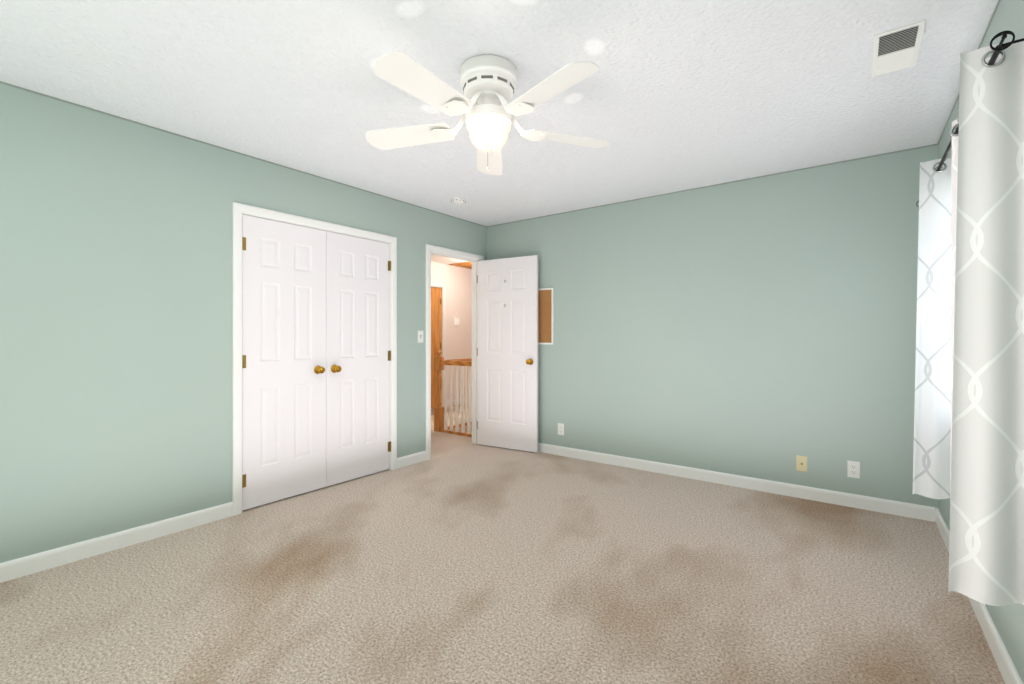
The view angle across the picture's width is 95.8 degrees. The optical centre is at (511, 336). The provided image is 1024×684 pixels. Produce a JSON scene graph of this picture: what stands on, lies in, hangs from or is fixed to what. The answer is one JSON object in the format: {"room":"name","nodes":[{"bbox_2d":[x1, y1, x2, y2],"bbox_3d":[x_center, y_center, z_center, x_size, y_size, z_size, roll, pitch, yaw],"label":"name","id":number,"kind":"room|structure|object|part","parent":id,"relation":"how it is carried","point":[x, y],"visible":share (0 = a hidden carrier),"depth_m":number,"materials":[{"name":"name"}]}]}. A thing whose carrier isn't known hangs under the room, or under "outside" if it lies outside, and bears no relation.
{"room":"empty bedroom","nodes":[
{"label":"empty bedroom","id":0,"kind":"room"},
{"bbox_2d":[0,83,486,562],"bbox_3d":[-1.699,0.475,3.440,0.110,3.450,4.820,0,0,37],"label":"wall","id":1,"kind":"structure","parent":0,"point":[115,324],"depth_m":2.66,"materials":[{"name":"paint"}]},
{"bbox_2d":[0,502,232,582],"bbox_3d":[-2.437,1.154,2.342,0.014,0.092,1.896,0,0,37],"label":"baseboard","id":2,"kind":"structure","parent":1,"relation":"attached to","point":[32,564],"depth_m":2.58,"materials":[{"name":"white wood"}]},
{"bbox_2d":[0,81,487,226],"bbox_3d":[-1.654,-1.245,3.407,0.003,0.010,4.600,0,0,37],"label":"trim","id":3,"kind":"structure","parent":1,"relation":"attached to","point":[85,107],"depth_m":2.94,"materials":[{"name":"grey"}]},
{"bbox_2d":[242,214,325,509],"bbox_3d":[-1.647,0.176,3.399,0.102,2.024,0.630,0,0,37],"label":"closet door","id":4,"kind":"structure","parent":1,"relation":"in","point":[283,360],"depth_m":3.38,"materials":[{"name":"white wood"}]},
{"bbox_2d":[232,202,396,515],"bbox_3d":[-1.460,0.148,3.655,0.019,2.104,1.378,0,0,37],"label":"trim","id":5,"kind":"structure","parent":1,"relation":"attached to","point":[238,209],"depth_m":3.14,"materials":[{"name":"white wood"}]},
{"bbox_2d":[326,231,390,486],"bbox_3d":[-1.269,0.176,3.908,0.102,2.024,0.630,0,0,37],"label":"closet door","id":6,"kind":"structure","parent":1,"relation":"in","point":[358,360],"depth_m":3.89,"materials":[{"name":"white wood"}]},
{"bbox_2d":[397,450,426,468],"bbox_3d":[-0.943,1.154,4.355,0.014,0.092,0.362,0,0,37],"label":"baseboard","id":7,"kind":"structure","parent":1,"relation":"attached to","point":[414,458],"depth_m":4.34,"materials":[{"name":"white wood"}]},
{"bbox_2d":[418,331,422,342],"bbox_3d":[-0.873,0.000,4.446,0.019,0.115,0.070,0,0,37],"label":"light switch","id":8,"kind":"object","parent":1,"relation":"attached to","point":[420,336],"visible":1,"depth_m":4.45,"materials":[{"name":"white plastic"}]},
{"bbox_2d":[426,244,483,459],"bbox_3d":[-0.627,0.148,4.886,0.148,2.104,0.868,0,0,37],"label":"door frame","id":9,"kind":"structure","parent":1,"relation":"attached to","point":[430,248],"depth_m":4.84,"materials":[{"name":"white wood"}]},
{"bbox_2d":[478,255,537,452],"bbox_3d":[-0.058,0.176,4.946,0.744,2.024,0.169,0,0,31],"label":"hall door","id":10,"kind":"structure","parent":9,"relation":"attached to","point":[508,353],"depth_m":4.91,"materials":[{"name":"white wood"}]},
{"bbox_2d":[431,261,471,432],"bbox_3d":[-1.997,0.625,6.899,0.110,3.750,5.400,0,0,37],"label":"wall","id":11,"kind":"structure","parent":0,"point":[456,281],"depth_m":8.16,"materials":[{"name":"white paint"}]},
{"bbox_2d":[431,287,440,407],"bbox_3d":[-1.461,0.182,7.598,0.038,2.015,0.791,0,0,37],"label":"door","id":12,"kind":"structure","parent":11,"relation":"in","point":[435,320],"depth_m":7.78,"materials":[{"name":"brown wood"}]},
{"bbox_2d":[431,283,467,406],"bbox_3d":[-1.017,0.153,8.112,0.019,2.094,2.284,0,0,37],"label":"door frame","id":13,"kind":"structure","parent":11,"relation":"attached to","point":[443,287],"depth_m":7.91,"materials":[{"name":"white"}]},
{"bbox_2d":[454,318,458,324],"bbox_3d":[-0.972,-0.260,8.162,0.030,0.120,0.110,0,0,37],"label":"switch","id":14,"kind":"object","parent":11,"relation":"attached to","point":[456,321],"visible":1,"depth_m":8.13,"materials":[{"name":"white plastic"}]},
{"bbox_2d":[431,428,471,453],"bbox_3d":[-1.914,1.250,5.081,2.190,0.100,2.580,0,0,37],"label":"floor carpet","id":15,"kind":"object","parent":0,"point":[441,441],"depth_m":5.30,"materials":[{"name":"beige carpet"}]},
{"bbox_2d":[431,406,471,431],"bbox_3d":[-0.970,1.250,6.965,1.460,0.100,1.570,0,0,37],"label":"floor","id":16,"kind":"structure","parent":0,"point":[432,417],"depth_m":6.96,"materials":[{"name":"beige carpet"}]},
{"bbox_2d":[434,351,438,431],"bbox_3d":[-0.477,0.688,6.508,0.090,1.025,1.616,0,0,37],"label":"newel post","id":17,"kind":"object","parent":16,"relation":"on","point":[436,359],"depth_m":5.87,"materials":[{"name":"brown wood"}]},
{"bbox_2d":[439,351,471,436],"bbox_3d":[-0.595,0.692,5.647,0.746,1.018,0.090,0,0,37],"label":"railing","id":18,"kind":"object","parent":16,"relation":"on","point":[440,417],"depth_m":5.81,"materials":[{"name":"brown wood"}]},
{"bbox_2d":[0,0,997,264],"bbox_3d":[-0.163,-1.300,4.168,6.310,0.100,7.820,0,0,37],"label":"ceiling","id":19,"kind":"structure","parent":0,"point":[669,96],"depth_m":2.27,"materials":[{"name":"white paint"}]},
{"bbox_2d":[451,197,465,204],"bbox_3d":[-0.487,-1.230,4.210,0.136,0.041,0.136,0,0,37],"label":"smoke detector","id":20,"kind":"object","parent":19,"relation":"attached to","point":[458,200],"visible":1,"depth_m":4.17,"materials":[{"name":"white plastic"}]},
{"bbox_2d":[449,262,471,268],"bbox_3d":[-0.583,-1.235,8.041,0.700,0.030,0.720,0,0,37],"label":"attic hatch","id":21,"kind":"object","parent":19,"relation":"in","point":[468,265],"visible":0.29,"depth_m":7.93,"materials":[{"name":"brown wood"}]},
{"bbox_2d":[365,51,609,174],"bbox_3d":[-0.130,-1.007,2.137,1.232,0.486,1.197,0,0,37],"label":"fan","id":22,"kind":"object","parent":19,"relation":"hanging from","point":[488,83],"depth_m":2.08,"materials":[{"name":"white plastic"}]},
{"bbox_3d":[-0.110,-0.941,2.178,0.208,0.127,0.208,0,0,37],"label":"fan assembly shade","id":23,"kind":"part","parent":22,"relation":"part of","materials":[{"name":"white glass"}]},
{"bbox_2d":[871,19,925,77],"bbox_3d":[1.677,-1.244,2.021,0.160,0.011,0.380,0,0,37],"label":"ceiling vent","id":24,"kind":"object","parent":19,"relation":"in","point":[895,49],"visible":1,"depth_m":2.00,"materials":[{"name":"white metal"}]},
{"bbox_2d":[0,443,1004,683],"bbox_3d":[-0.134,1.250,2.278,4.010,0.100,4.820,0,0,37],"label":"floor","id":25,"kind":"structure","parent":0,"point":[472,563],"depth_m":2.17,"materials":[{"name":"beige carpet"}]},
{"bbox_2d":[487,145,937,508],"bbox_3d":[1.314,-0.025,4.137,3.900,2.450,0.110,0,0,37],"label":"wall","id":26,"kind":"structure","parent":0,"point":[762,328],"depth_m":3.66,"materials":[{"name":"paint"}]},
{"bbox_2d":[538,288,553,344],"bbox_3d":[0.256,-0.210,4.845,0.416,0.580,0.014,0,0,37],"label":"bulletin board","id":27,"kind":"object","parent":26,"relation":"attached to","point":[545,315],"visible":0.42,"depth_m":4.77,"materials":[{"name":"brown"}]},
{"bbox_2d":[558,423,563,434],"bbox_3d":[0.492,0.935,4.674,0.070,0.115,0.007,0,0,37],"label":"electrical outlet","id":28,"kind":"object","parent":26,"relation":"attached to","point":[560,429],"visible":1,"depth_m":4.67,"materials":[{"name":"white plastic"}]},
{"bbox_2d":[488,144,935,226],"bbox_3d":[1.244,-1.245,4.118,3.750,0.010,0.003,0,0,37],"label":"trim","id":29,"kind":"structure","parent":26,"relation":"attached to","point":[933,144],"depth_m":3.68,"materials":[{"name":"grey"}]},
{"bbox_2d":[538,443,931,520],"bbox_3d":[1.209,1.154,4.121,3.750,0.092,0.040,0,0,37],"label":"baseboard","id":30,"kind":"structure","parent":26,"relation":"attached to","point":[904,509],"depth_m":3.61,"materials":[{"name":"white wood"}]},
{"bbox_2d":[796,455,806,471],"bbox_3d":[2.152,0.945,3.437,0.070,0.115,0.016,0,0,37],"label":"outlet","id":31,"kind":"object","parent":26,"relation":"attached to","point":[801,463],"visible":1,"depth_m":3.44,"materials":[{"name":"beige plastic"}]},
{"bbox_2d":[847,460,859,478],"bbox_3d":[2.403,0.935,3.255,0.070,0.115,0.007,0,0,37],"label":"electrical outlet","id":32,"kind":"object","parent":26,"relation":"attached to","point":[853,469],"visible":1,"depth_m":3.25,"materials":[{"name":"white plastic"}]},
{"bbox_2d":[938,0,1023,683],"bbox_3d":[1.400,-0.025,1.072,0.110,2.450,4.710,0,0,37],"label":"wall","id":33,"kind":"structure","parent":0,"point":[1008,620],"depth_m":1.64,"materials":[{"name":"paint"}]},
{"bbox_2d":[936,0,1000,144],"bbox_3d":[1.387,-1.245,1.150,0.003,0.010,4.600,0,0,37],"label":"trim","id":34,"kind":"structure","parent":33,"relation":"attached to","point":[996,7],"depth_m":1.95,"materials":[{"name":"grey"}]},
{"bbox_2d":[916,30,1023,206],"bbox_3d":[2.016,-0.828,2.096,0.120,0.075,2.060,0,0,37],"label":"curtain rod","id":35,"kind":"object","parent":33,"relation":"attached to","point":[1001,46],"visible":0.65,"depth_m":1.34,"materials":[{"name":"black metal"}]},
{"bbox_2d":[913,158,951,498],"bbox_3d":[2.304,-0.041,2.565,0.178,1.682,0.718,0,0,37],"label":"curtain","id":36,"kind":"object","parent":35,"relation":"hanging from","point":[932,434],"visible":0.92,"depth_m":2.30,"materials":[{"name":"fabric"}]},
{"bbox_2d":[948,41,1023,605],"bbox_3d":[1.661,-0.041,1.698,0.180,1.682,0.801,0,0,37],"label":"curtain","id":37,"kind":"object","parent":35,"relation":"hanging from","point":[986,551],"visible":1,"depth_m":1.39,"materials":[{"name":"fabric"}]},
{"bbox_2d":[932,507,1022,683],"bbox_3d":[1.383,1.154,1.153,0.014,0.092,4.600,0,0,37],"label":"baseboard","id":38,"kind":"structure","parent":33,"relation":"attached to","point":[1007,669],"depth_m":1.77,"materials":[{"name":"white wood"}]}
]}

